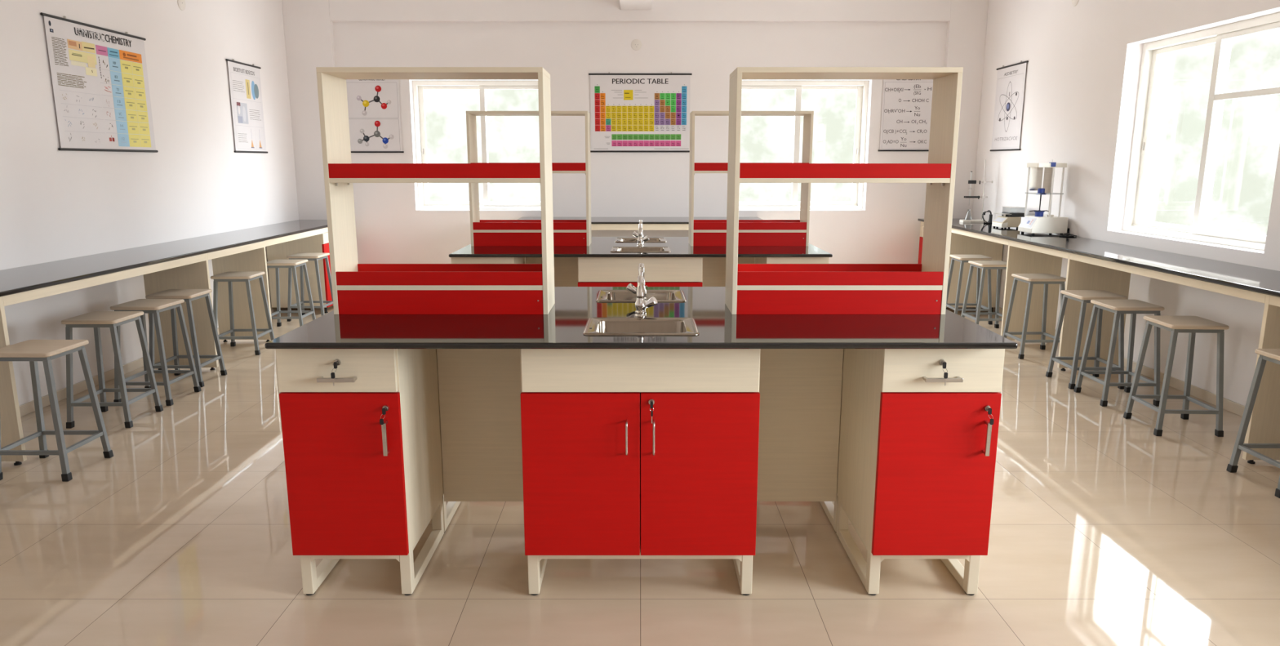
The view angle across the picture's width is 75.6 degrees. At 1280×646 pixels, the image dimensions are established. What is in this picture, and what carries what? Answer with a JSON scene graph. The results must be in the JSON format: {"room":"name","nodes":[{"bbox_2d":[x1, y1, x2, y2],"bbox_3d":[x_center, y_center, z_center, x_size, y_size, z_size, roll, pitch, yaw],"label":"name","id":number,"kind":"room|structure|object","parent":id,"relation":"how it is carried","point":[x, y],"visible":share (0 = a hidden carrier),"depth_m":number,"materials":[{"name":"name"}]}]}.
{"room":"science classroom","nodes":[
{"label":"science classroom","id":0,"kind":"room"},
{"bbox_2d":[0,0,298,405],"bbox_3d":[-3.799,-0.776,2.717,0.230,3.450,12.430,0,11,0],"label":"wall","id":1,"kind":"structure","parent":0,"point":[55,204],"depth_m":6.02,"materials":[{"name":"paint"}]},
{"bbox_2d":[40,12,158,152],"bbox_3d":[-3.674,-1.607,5.667,0.018,0.842,1.075,0,11,0],"label":"chart","id":2,"kind":"object","parent":1,"relation":"attached to","point":[100,75],"visible":1,"depth_m":5.60,"materials":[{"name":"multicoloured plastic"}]},
{"bbox_2d":[18,306,284,416],"bbox_3d":[-3.678,0.892,3.006,0.012,0.065,12.360,0,11,0],"label":"baseboard","id":3,"kind":"structure","parent":1,"relation":"attached to","point":[26,408],"depth_m":5.42,"materials":[{"name":"tile"}]},
{"bbox_2d":[177,0,185,10],"bbox_3d":[-3.678,-2.567,6.621,0.012,0.112,0.112,0,11,0],"label":"socket cover","id":4,"kind":"object","parent":1,"relation":"attached to","point":[181,3],"visible":1,"depth_m":6.61,"materials":[{"name":"plastic"}]},
{"bbox_2d":[225,58,267,153],"bbox_3d":[-3.674,-2.015,7.727,0.018,0.828,0.660,0,11,0],"label":"chart","id":5,"kind":"object","parent":1,"relation":"attached to","point":[245,84],"visible":1,"depth_m":7.71,"materials":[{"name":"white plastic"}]},
{"bbox_2d":[0,305,1279,645],"bbox_3d":[-0.049,0.966,3.057,7.730,0.100,12.890,0,11,0],"label":"floor","id":6,"kind":"structure","parent":0,"point":[1105,530],"depth_m":3.11,"materials":[{"name":"tile"}]},
{"bbox_2d":[0,339,113,480],"bbox_3d":[-2.886,0.414,4.013,0.362,0.618,0.345,0,11,0],"label":"stool","id":7,"kind":"object","parent":6,"relation":"on","point":[33,351],"visible":1,"depth_m":3.98,"materials":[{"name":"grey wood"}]},
{"bbox_2d":[0,253,205,465],"bbox_3d":[-3.301,0.110,4.971,0.458,0.848,1.918,0,11,0],"label":"counter base","id":8,"kind":"object","parent":6,"relation":"on","point":[11,430],"visible":1,"depth_m":4.09,"materials":[{"name":"beige laminate"}]},
{"bbox_2d":[60,311,163,428],"bbox_3d":[-3.080,0.262,4.794,0.363,0.618,0.345,0,11,-1],"label":"stool","id":9,"kind":"object","parent":6,"relation":"on","point":[95,319],"visible":1,"depth_m":4.69,"materials":[{"name":"grey metal"}]},
{"bbox_2d":[110,298,201,405],"bbox_3d":[-3.085,0.176,5.231,0.363,0.618,0.345,0,11,2],"label":"stool","id":10,"kind":"object","parent":6,"relation":"on","point":[154,306],"visible":0.84,"depth_m":5.13,"materials":[{"name":"grey metal"}]},
{"bbox_2d":[145,288,226,386],"bbox_3d":[-3.120,0.095,5.648,0.362,0.618,0.345,0,11,0],"label":"stool","id":11,"kind":"object","parent":6,"relation":"on","point":[188,295],"visible":0.72,"depth_m":5.57,"materials":[{"name":"grey metal"}]},
{"bbox_2d":[143,240,266,369],"bbox_3d":[-3.301,-0.165,6.379,0.458,0.848,0.958,0,11,0],"label":"counter base","id":12,"kind":"object","parent":6,"relation":"on","point":[195,275],"visible":0.62,"depth_m":5.92,"materials":[{"name":"beige laminate"}]},
{"bbox_2d":[210,271,275,355],"bbox_3d":[-3.170,-0.084,6.565,0.363,0.618,0.345,0,11,-2],"label":"stool","id":13,"kind":"object","parent":6,"relation":"on","point":[229,277],"visible":0.8,"depth_m":6.46,"materials":[{"name":"grey metal"}]},
{"bbox_2d":[211,228,323,342],"bbox_3d":[-3.310,-0.381,7.486,0.440,0.848,1.303,0,11,0],"label":"counter base","id":14,"kind":"object","parent":6,"relation":"on","point":[255,260],"visible":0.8,"depth_m":6.86,"materials":[{"name":"beige laminate"}]},
{"bbox_2d":[266,259,315,326],"bbox_3d":[-3.155,-0.245,7.390,0.363,0.618,0.345,0,11,-1],"label":"stool","id":15,"kind":"object","parent":6,"relation":"on","point":[277,264],"visible":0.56,"depth_m":7.37,"materials":[{"name":"grey metal"}]},
{"bbox_2d":[266,226,333,312],"bbox_3d":[-3.389,-0.593,8.571,0.565,0.848,0.858,0,11,0],"label":"base cabinet","id":16,"kind":"object","parent":6,"relation":"on","point":[319,243],"visible":0.3,"depth_m":8.16,"materials":[{"name":"beige laminate"}]},
{"bbox_2d":[0,219,327,297],"bbox_3d":[-3.361,-0.304,4.810,0.643,0.024,8.359,0,11,0],"label":"countertop","id":17,"kind":"structure","parent":16,"relation":"on","point":[28,277],"depth_m":5.37,"materials":[{"name":"black stone"}]},
{"bbox_2d":[286,253,333,321],"bbox_3d":[-3.165,-0.350,7.930,0.363,0.618,0.345,0,11,1],"label":"stool","id":18,"kind":"object","parent":6,"relation":"on","point":[309,256],"visible":0.68,"depth_m":7.81,"materials":[{"name":"grey metal"}]},
{"bbox_2d":[275,348,444,595],"bbox_3d":[-0.984,0.466,2.985,0.389,0.910,0.554,0,11,0],"label":"base cabinet","id":19,"kind":"object","parent":6,"relation":"on","point":[356,489],"visible":0.96,"depth_m":2.75,"materials":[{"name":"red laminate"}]},
{"bbox_2d":[330,361,337,385],"bbox_3d":[-0.980,0.162,2.651,0.014,0.072,0.038,0,11,0],"label":"keys","id":20,"kind":"object","parent":19,"relation":"attached to","point":[332,374],"visible":1,"depth_m":2.64,"materials":[{"name":"silver metal"}]},
{"bbox_2d":[379,407,386,431],"bbox_3d":[-0.833,0.313,2.678,0.014,0.072,0.038,0,11,0],"label":"keys","id":21,"kind":"object","parent":19,"relation":"attached to","point":[384,411],"visible":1,"depth_m":2.67,"materials":[{"name":"silver metal"}]},
{"bbox_2d":[435,348,460,532],"bbox_3d":[-0.984,0.357,3.541,0.389,0.910,0.554,0,11,0],"label":"base cabinet","id":22,"kind":"object","parent":6,"relation":"on","point":[451,508],"visible":0.07,"depth_m":3.40,"materials":[{"name":"beige laminate"}]},
{"bbox_2d":[436,348,523,501],"bbox_3d":[-0.589,0.340,3.251,0.398,0.764,0.016,0,11,0],"label":"panel","id":23,"kind":"object","parent":22,"relation":"attached to","point":[479,389],"visible":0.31,"depth_m":3.25,"materials":[{"name":"beige laminate"}]},
{"bbox_2d":[264,286,1017,348],"bbox_3d":[0.004,-0.042,3.158,2.353,0.020,1.191,0,11,0],"label":"countertop","id":24,"kind":"structure","parent":22,"relation":"on","point":[564,326],"depth_m":2.78,"materials":[{"name":"black stone"}]},
{"bbox_2d":[315,66,555,314],"bbox_3d":[-0.736,-0.486,3.088,0.792,0.879,0.248,0,11,0],"label":"rack","id":25,"kind":"object","parent":24,"relation":"on","point":[357,288],"visible":1,"depth_m":3.03,"materials":[{"name":"beige laminate"}]},
{"bbox_2d":[328,177,540,182],"bbox_3d":[-0.736,-0.534,3.078,0.757,0.017,0.246,0,11,0],"label":"shelf","id":26,"kind":"object","parent":25,"relation":"attached to","point":[331,180],"depth_m":2.96,"materials":[{"name":"beige laminate"}]},
{"bbox_2d":[337,284,542,289],"bbox_3d":[-0.736,-0.153,3.153,0.757,0.018,0.246,0,11,0],"label":"shelf","id":27,"kind":"object","parent":25,"relation":"attached to","point":[339,286],"depth_m":3.03,"materials":[{"name":"beige laminate"}]},
{"bbox_2d":[626,262,646,301],"bbox_3d":[-0.013,-0.167,3.335,0.084,0.158,0.141,0,11,0],"label":"faucet","id":28,"kind":"object","parent":24,"relation":"on","point":[630,287],"visible":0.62,"depth_m":3.29,"materials":[{"name":"silver metal"}]},
{"bbox_2d":[595,289,685,302],"bbox_3d":[0.004,-0.049,3.482,0.366,0.142,0.287,0,11,0],"label":"sink","id":29,"kind":"object","parent":24,"relation":"in","point":[603,295],"visible":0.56,"depth_m":3.58,"materials":[{"name":"metal"}]},
{"bbox_2d":[583,317,698,334],"bbox_3d":[0.004,0.076,2.842,0.380,0.142,0.287,0,11,0],"label":"sink","id":30,"kind":"object","parent":24,"relation":"in","point":[594,326],"visible":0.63,"depth_m":2.94,"materials":[{"name":"metal"}]},
{"bbox_2d":[634,275,657,317],"bbox_3d":[0.021,-0.091,2.946,0.084,0.158,0.141,0,11,0],"label":"faucet","id":31,"kind":"object","parent":24,"relation":"on","point":[640,304],"visible":1,"depth_m":2.98,"materials":[{"name":"silver metal"}]},
{"bbox_2d":[756,348,843,501],"bbox_3d":[0.590,0.340,3.251,0.398,0.764,0.016,0,11,0],"label":"panel","id":32,"kind":"object","parent":24,"relation":"attached to","point":[800,389],"visible":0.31,"depth_m":3.25,"materials":[{"name":"beige laminate"}]},
{"bbox_2d":[724,66,963,314],"bbox_3d":[0.735,-0.486,3.088,0.790,0.879,0.248,0,11,0],"label":"rack","id":33,"kind":"object","parent":24,"relation":"on","point":[750,288],"visible":1,"depth_m":3.03,"materials":[{"name":"beige laminate"}]},
{"bbox_2d":[737,284,942,289],"bbox_3d":[0.735,-0.153,3.153,0.755,0.018,0.246,0,11,0],"label":"shelf","id":34,"kind":"object","parent":33,"relation":"attached to","point":[739,286],"depth_m":3.03,"materials":[{"name":"beige laminate"}]},
{"bbox_2d":[739,177,950,182],"bbox_3d":[0.735,-0.534,3.078,0.755,0.017,0.246,0,11,0],"label":"shelf","id":35,"kind":"object","parent":33,"relation":"attached to","point":[741,180],"depth_m":2.96,"materials":[{"name":"beige laminate"}]},
{"bbox_2d":[450,257,524,263],"bbox_3d":[-0.984,-0.018,5.463,0.389,0.910,0.554,0,11,0],"label":"base cabinet","id":36,"kind":"object","parent":6,"relation":"on","point":[454,260],"visible":0.02,"depth_m":5.14,"materials":[{"name":"beige laminate"}]},
{"bbox_2d":[524,257,577,286],"bbox_3d":[-0.589,-0.143,5.729,0.398,0.764,0.016,0,11,0],"label":"panel","id":37,"kind":"object","parent":36,"relation":"attached to","point":[566,268],"visible":0.02,"depth_m":5.68,"materials":[{"name":"beige laminate"}]},
{"bbox_2d":[448,236,832,257],"bbox_3d":[0.004,-0.525,5.635,2.353,0.020,1.191,0,11,0],"label":"countertop","id":38,"kind":"structure","parent":36,"relation":"on","point":[600,246],"depth_m":5.18,"materials":[{"name":"black stone"}]},
{"bbox_2d":[466,111,591,245],"bbox_3d":[-0.736,-0.969,5.566,0.792,0.879,0.248,0,11,0],"label":"rack","id":39,"kind":"object","parent":38,"relation":"on","point":[483,232],"visible":0.88,"depth_m":5.51,"materials":[{"name":"beige laminate"}]},
{"bbox_2d":[473,229,586,232],"bbox_3d":[-0.736,-0.636,5.630,0.757,0.018,0.246,0,11,0],"label":"shelf","id":40,"kind":"object","parent":39,"relation":"attached to","point":[474,230],"depth_m":5.51,"materials":[{"name":"beige laminate"}]},
{"bbox_2d":[551,170,586,173],"bbox_3d":[-0.736,-1.018,5.556,0.757,0.017,0.246,0,11,0],"label":"shelf","id":41,"kind":"object","parent":39,"relation":"attached to","point":[553,171],"depth_m":5.43,"materials":[{"name":"beige laminate"}]},
{"bbox_2d":[631,219,644,242],"bbox_3d":[-0.013,-0.650,5.813,0.084,0.158,0.141,0,11,0],"label":"faucet","id":42,"kind":"object","parent":38,"relation":"on","point":[634,233],"visible":0.43,"depth_m":5.77,"materials":[{"name":"silver metal"}]},
{"bbox_2d":[614,237,666,242],"bbox_3d":[0.004,-0.533,5.960,0.366,0.142,0.287,0,11,0],"label":"sink","id":43,"kind":"object","parent":38,"relation":"in","point":[617,239],"visible":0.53,"depth_m":6.02,"materials":[{"name":"metal"}]},
{"bbox_2d":[610,246,671,252],"bbox_3d":[0.004,-0.408,5.319,0.380,0.142,0.287,0,11,0],"label":"sink","id":44,"kind":"object","parent":38,"relation":"in","point":[614,249],"visible":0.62,"depth_m":5.42,"materials":[{"name":"metal"}]},
{"bbox_2d":[636,223,649,246],"bbox_3d":[0.021,-0.574,5.424,0.084,0.158,0.141,0,11,0],"label":"faucet","id":45,"kind":"object","parent":38,"relation":"on","point":[640,240],"visible":1,"depth_m":5.46,"materials":[{"name":"silver metal"}]},
{"bbox_2d":[688,111,813,245],"bbox_3d":[0.735,-0.969,5.566,0.790,0.879,0.248,0,11,0],"label":"rack","id":46,"kind":"object","parent":38,"relation":"on","point":[701,232],"visible":0.84,"depth_m":5.51,"materials":[{"name":"beige laminate"}]},
{"bbox_2d":[693,170,727,173],"bbox_3d":[0.735,-1.018,5.556,0.755,0.017,0.246,0,11,0],"label":"shelf","id":47,"kind":"object","parent":46,"relation":"attached to","point":[695,171],"depth_m":5.43,"materials":[{"name":"beige laminate"}]},
{"bbox_2d":[693,229,806,232],"bbox_3d":[0.735,-0.636,5.630,0.755,0.018,0.246,0,11,0],"label":"shelf","id":48,"kind":"object","parent":46,"relation":"attached to","point":[694,230],"depth_m":5.51,"materials":[{"name":"beige laminate"}]},
{"bbox_2d":[517,217,762,263],"bbox_3d":[0.000,-0.636,8.666,2.560,0.898,0.775,0,11,0],"label":"table","id":49,"kind":"object","parent":6,"relation":"on","point":[597,223],"visible":0.26,"depth_m":8.24,"materials":[{"name":"black stone"}]},
{"bbox_2d":[520,348,760,595],"bbox_3d":[0.001,0.468,2.976,0.782,0.910,0.534,0,11,0],"label":"base cabinet","id":50,"kind":"object","parent":6,"relation":"on","point":[602,479],"visible":0.93,"depth_m":2.73,"materials":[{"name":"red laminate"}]},
{"bbox_2d":[649,401,653,422],"bbox_3d":[0.038,0.290,2.684,0.014,0.072,0.016,0,11,0],"label":"keys","id":51,"kind":"object","parent":50,"relation":"attached to","point":[651,402],"visible":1,"depth_m":2.68,"materials":[{"name":"silver metal"}]},
{"bbox_2d":[577,257,702,286],"bbox_3d":[0.001,-0.016,5.454,0.782,0.910,0.534,0,11,0],"label":"base cabinet","id":52,"kind":"object","parent":6,"relation":"on","point":[592,271],"visible":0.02,"depth_m":5.16,"materials":[{"name":"beige laminate"}]},
{"bbox_2d":[755,257,829,263],"bbox_3d":[0.985,-0.018,5.463,0.389,0.910,0.554,0,11,0],"label":"base cabinet","id":53,"kind":"object","parent":6,"relation":"on","point":[757,260],"visible":0.02,"depth_m":5.14,"materials":[{"name":"beige laminate"}]},
{"bbox_2d":[702,257,755,286],"bbox_3d":[0.590,-0.143,5.729,0.398,0.764,0.016,0,11,0],"label":"panel","id":54,"kind":"object","parent":53,"relation":"attached to","point":[713,272],"visible":0.02,"depth_m":5.68,"materials":[{"name":"beige laminate"}]},
{"bbox_2d":[819,348,844,531],"bbox_3d":[0.985,0.357,3.541,0.389,0.910,0.554,0,11,0],"label":"base cabinet","id":55,"kind":"object","parent":6,"relation":"on","point":[830,509],"visible":0.05,"depth_m":3.40,"materials":[{"name":"beige laminate"}]},
{"bbox_2d":[835,348,1004,595],"bbox_3d":[0.985,0.466,2.985,0.389,0.910,0.554,0,11,0],"label":"base cabinet","id":56,"kind":"object","parent":6,"relation":"on","point":[917,460],"visible":0.94,"depth_m":2.75,"materials":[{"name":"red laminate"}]},
{"bbox_2d":[942,361,947,385],"bbox_3d":[0.978,0.162,2.651,0.014,0.072,0.038,0,11,0],"label":"keys","id":57,"kind":"object","parent":56,"relation":"attached to","point":[945,374],"visible":1,"depth_m":2.64,"materials":[{"name":"silver metal"}]},
{"bbox_2d":[987,407,994,431],"bbox_3d":[1.135,0.313,2.678,0.014,0.072,0.038,0,11,0],"label":"keys","id":58,"kind":"object","parent":56,"relation":"attached to","point":[989,410],"visible":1,"depth_m":2.67,"materials":[{"name":"silver metal"}]},
{"bbox_2d":[918,221,1003,311],"bbox_3d":[3.303,-0.600,8.578,0.541,0.860,0.842,0,11,0],"label":"base cabinet","id":59,"kind":"object","parent":6,"relation":"on","point":[960,244],"visible":0.33,"depth_m":8.17,"materials":[{"name":"beige laminate"}]},
{"bbox_2d":[917,218,1279,297],"bbox_3d":[3.292,-0.315,4.808,0.585,0.025,8.359,0,11,0],"label":"countertop","id":60,"kind":"structure","parent":59,"relation":"on","point":[1256,279],"depth_m":5.22,"materials":[{"name":"black stone"}]},
{"bbox_2d":[959,159,992,222],"bbox_3d":[3.404,-1.332,8.326,0.298,0.623,0.155,0,11,0],"label":"stand","id":61,"kind":"object","parent":60,"relation":"on","point":[983,197],"visible":1,"depth_m":8.32,"materials":[{"name":"silver metal"}]},
{"bbox_2d":[982,209,992,223],"bbox_3d":[3.439,-1.048,8.150,0.111,0.135,0.068,0,11,0],"label":"power cable","id":62,"kind":"object","parent":60,"relation":"on","point":[989,221],"visible":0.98,"depth_m":8.14,"materials":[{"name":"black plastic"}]},
{"bbox_2d":[991,206,1025,228],"bbox_3d":[3.408,-0.973,7.610,0.224,0.192,0.219,0,11,0],"label":"lab balance","id":63,"kind":"object","parent":60,"relation":"on","point":[1007,219],"visible":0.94,"depth_m":7.53,"materials":[{"name":"white plastic"}]},
{"bbox_2d":[1017,159,1068,235],"bbox_3d":[3.412,-1.061,6.945,0.300,0.620,0.250,0,11,0],"label":"tall tester","id":64,"kind":"object","parent":60,"relation":"on","point":[1040,223],"visible":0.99,"depth_m":6.90,"materials":[{"name":"white plastic"}]},
{"bbox_2d":[1059,227,1076,236],"bbox_3d":[3.553,-0.784,6.846,0.129,0.115,0.352,5,12,25],"label":"power cable","id":65,"kind":"object","parent":60,"relation":"on","point":[1068,228],"visible":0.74,"depth_m":6.76,"materials":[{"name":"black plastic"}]},
{"bbox_2d":[946,254,993,324],"bbox_3d":[3.100,-0.321,7.782,0.363,0.618,0.345,0,11,1],"label":"stool","id":66,"kind":"object","parent":6,"relation":"on","point":[962,258],"visible":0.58,"depth_m":7.66,"materials":[{"name":"grey metal"}]},
{"bbox_2d":[960,260,1006,328],"bbox_3d":[3.090,-0.228,7.301,0.363,0.618,0.345,0,11,-2],"label":"stool","id":67,"kind":"object","parent":6,"relation":"on","point":[998,265],"visible":0.61,"depth_m":7.30,"materials":[{"name":"grey metal"}]},
{"bbox_2d":[951,227,1062,339],"bbox_3d":[3.253,-0.387,7.487,0.443,0.860,1.328,0,11,0],"label":"counter base","id":68,"kind":"object","parent":6,"relation":"on","point":[1020,260],"visible":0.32,"depth_m":6.85,"materials":[{"name":"beige laminate"}]},
{"bbox_2d":[1002,273,1066,359],"bbox_3d":[3.090,-0.060,6.443,0.363,0.618,0.345,0,11,-2],"label":"stool","id":69,"kind":"object","parent":6,"relation":"on","point":[1046,279],"visible":0.77,"depth_m":6.37,"materials":[{"name":"grey metal"}]},
{"bbox_2d":[1009,240,1130,370],"bbox_3d":[3.253,-0.168,6.364,0.443,0.860,0.968,0,11,0],"label":"counter base","id":70,"kind":"object","parent":6,"relation":"on","point":[1080,275],"visible":0.5,"depth_m":5.90,"materials":[{"name":"beige laminate"}]},
{"bbox_2d":[1045,289,1127,389],"bbox_3d":[3.045,0.105,5.599,0.362,0.618,0.345,0,11,0],"label":"stool","id":71,"kind":"object","parent":6,"relation":"on","point":[1085,296],"visible":0.84,"depth_m":5.50,"materials":[{"name":"grey metal"}]},
{"bbox_2d":[1073,299,1164,406],"bbox_3d":[3.040,0.180,5.211,0.362,0.618,0.345,0,11,0],"label":"stool","id":72,"kind":"object","parent":6,"relation":"on","point":[1133,307],"visible":0.98,"depth_m":5.11,"materials":[{"name":"grey metal"}]},
{"bbox_2d":[1070,253,1279,463],"bbox_3d":[3.253,0.104,4.970,0.443,0.860,1.878,0,11,0],"label":"counter base","id":73,"kind":"object","parent":6,"relation":"on","point":[1264,426],"visible":0.72,"depth_m":4.09,"materials":[{"name":"beige laminate"}]},
{"bbox_2d":[1123,315,1229,436],"bbox_3d":[3.035,0.289,4.652,0.363,0.618,0.345,0,11,2],"label":"stool","id":74,"kind":"object","parent":6,"relation":"on","point":[1175,324],"visible":1,"depth_m":4.54,"materials":[{"name":"grey metal"}]},
{"bbox_2d":[1226,348,1279,497],"bbox_3d":[3.055,0.452,3.817,0.362,0.618,0.345,0,11,0],"label":"stool","id":75,"kind":"object","parent":6,"relation":"on","point":[1273,355],"visible":1,"depth_m":3.93,"materials":[{"name":"grey metal"}]},
{"bbox_2d":[1268,295,1279,306],"bbox_3d":[3.253,0.479,3.051,0.443,0.860,2.038,0,11,0],"label":"counter base","id":76,"kind":"object","parent":6,"relation":"on","point":[1273,300],"visible":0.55,"depth_m":3.94,"materials":[{"name":"beige laminate"}]},
{"bbox_2d":[332,22,947,263],"bbox_3d":[-0.049,-1.988,8.930,7.730,3.450,0.230,0,11,0],"label":"wall","id":77,"kind":"structure","parent":0,"point":[391,228],"depth_m":8.75,"materials":[{"name":"paint"}]},
{"bbox_2d":[281,0,335,219],"bbox_3d":[-3.442,-1.959,8.782,0.484,3.450,0.070,0,11,0],"label":"pillar","id":78,"kind":"structure","parent":77,"relation":"attached to","point":[308,24],"depth_m":8.65,"materials":[{"name":"paint"}]},
{"bbox_2d":[346,79,404,152],"bbox_3d":[-2.845,-2.224,8.756,0.630,0.820,0.018,0,11,0],"label":"chart","id":79,"kind":"object","parent":77,"relation":"attached to","point":[373,104],"visible":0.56,"depth_m":8.76,"materials":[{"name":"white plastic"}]},
{"bbox_2d":[412,80,541,209],"bbox_3d":[-1.692,-1.924,8.988,1.484,1.367,0.090,0,11,0],"label":"window","id":80,"kind":"structure","parent":77,"relation":"in","point":[418,86],"depth_m":8.93,"materials":[{"name":"white plastic"}]},
{"bbox_2d":[619,0,652,9],"bbox_3d":[-0.039,-2.251,2.393,0.322,0.430,12.360,0,11,0],"label":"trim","id":81,"kind":"structure","parent":77,"relation":"attached to","point":[624,4],"depth_m":8.20,"materials":[{"name":"paint"}]},
{"bbox_2d":[631,39,641,50],"bbox_3d":[-0.036,-2.908,8.627,0.112,0.112,0.012,0,11,0],"label":"socket cover","id":82,"kind":"object","parent":77,"relation":"attached to","point":[636,44],"visible":1,"depth_m":8.62,"materials":[{"name":"plastic"}]},
{"bbox_2d":[328,0,951,22],"bbox_3d":[0.000,-3.388,8.504,6.400,0.538,0.070,0,11,0],"label":"ceiling","id":83,"kind":"structure","parent":77,"relation":"attached to","point":[340,11],"depth_m":8.50,"materials":[{"name":"paint"}]},
{"bbox_2d":[588,71,692,151],"bbox_3d":[0.003,-2.232,8.754,1.085,0.825,0.018,0,11,0],"label":"chart","id":84,"kind":"object","parent":77,"relation":"attached to","point":[629,112],"visible":0.99,"depth_m":8.75,"materials":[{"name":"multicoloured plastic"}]},
{"bbox_2d":[738,80,868,209],"bbox_3d":[1.704,-1.924,8.988,1.484,1.367,0.090,0,11,0],"label":"window","id":85,"kind":"structure","parent":77,"relation":"in","point":[861,87],"depth_m":8.93,"materials":[{"name":"white plastic"}]},
{"bbox_2d":[878,79,933,151],"bbox_3d":[2.865,-2.239,8.753,0.630,0.820,0.018,0,11,0],"label":"chart","id":86,"kind":"object","parent":77,"relation":"attached to","point":[906,108],"visible":0.85,"depth_m":8.76,"materials":[{"name":"white paper"}]},
{"bbox_2d":[944,0,988,218],"bbox_3d":[3.393,-1.959,8.782,0.386,3.450,0.070,0,11,0],"label":"pillar","id":87,"kind":"structure","parent":77,"relation":"attached to","point":[966,25],"depth_m":8.63,"materials":[{"name":"paint"}]},
{"bbox_2d":[972,0,1279,405],"bbox_3d":[3.701,-0.776,2.717,0.230,3.450,12.430,0,11,0],"label":"wall","id":88,"kind":"structure","parent":0,"point":[1083,65],"depth_m":6.38,"materials":[{"name":"paint"}]},
{"bbox_2d":[990,60,1028,151],"bbox_3d":[3.576,-2.091,8.010,0.018,0.825,0.660,0,11,0],"label":"chart","id":89,"kind":"object","parent":88,"relation":"attached to","point":[1011,79],"visible":1,"depth_m":7.99,"materials":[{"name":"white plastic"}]},
{"bbox_2d":[1071,0,1079,6],"bbox_3d":[3.580,-2.665,6.785,0.012,0.112,0.112,0,11,0],"label":"socket cover","id":90,"kind":"object","parent":88,"relation":"attached to","point":[1074,2],"visible":1,"depth_m":6.79,"materials":[{"name":"plastic"}]},
{"bbox_2d":[987,306,1244,416],"bbox_3d":[3.580,0.892,3.006,0.012,0.065,12.360,0,11,0],"label":"baseboard","id":91,"kind":"structure","parent":88,"relation":"attached to","point":[1237,408],"depth_m":5.31,"materials":[{"name":"tile"}]},
{"bbox_2d":[1122,12,1279,250],"bbox_3d":[3.746,-1.226,5.405,0.090,1.367,1.620,0,11,0],"label":"window","id":92,"kind":"structure","parent":88,"relation":"in","point":[1222,36],"depth_m":5.47,"materials":[{"name":"white plastic"}]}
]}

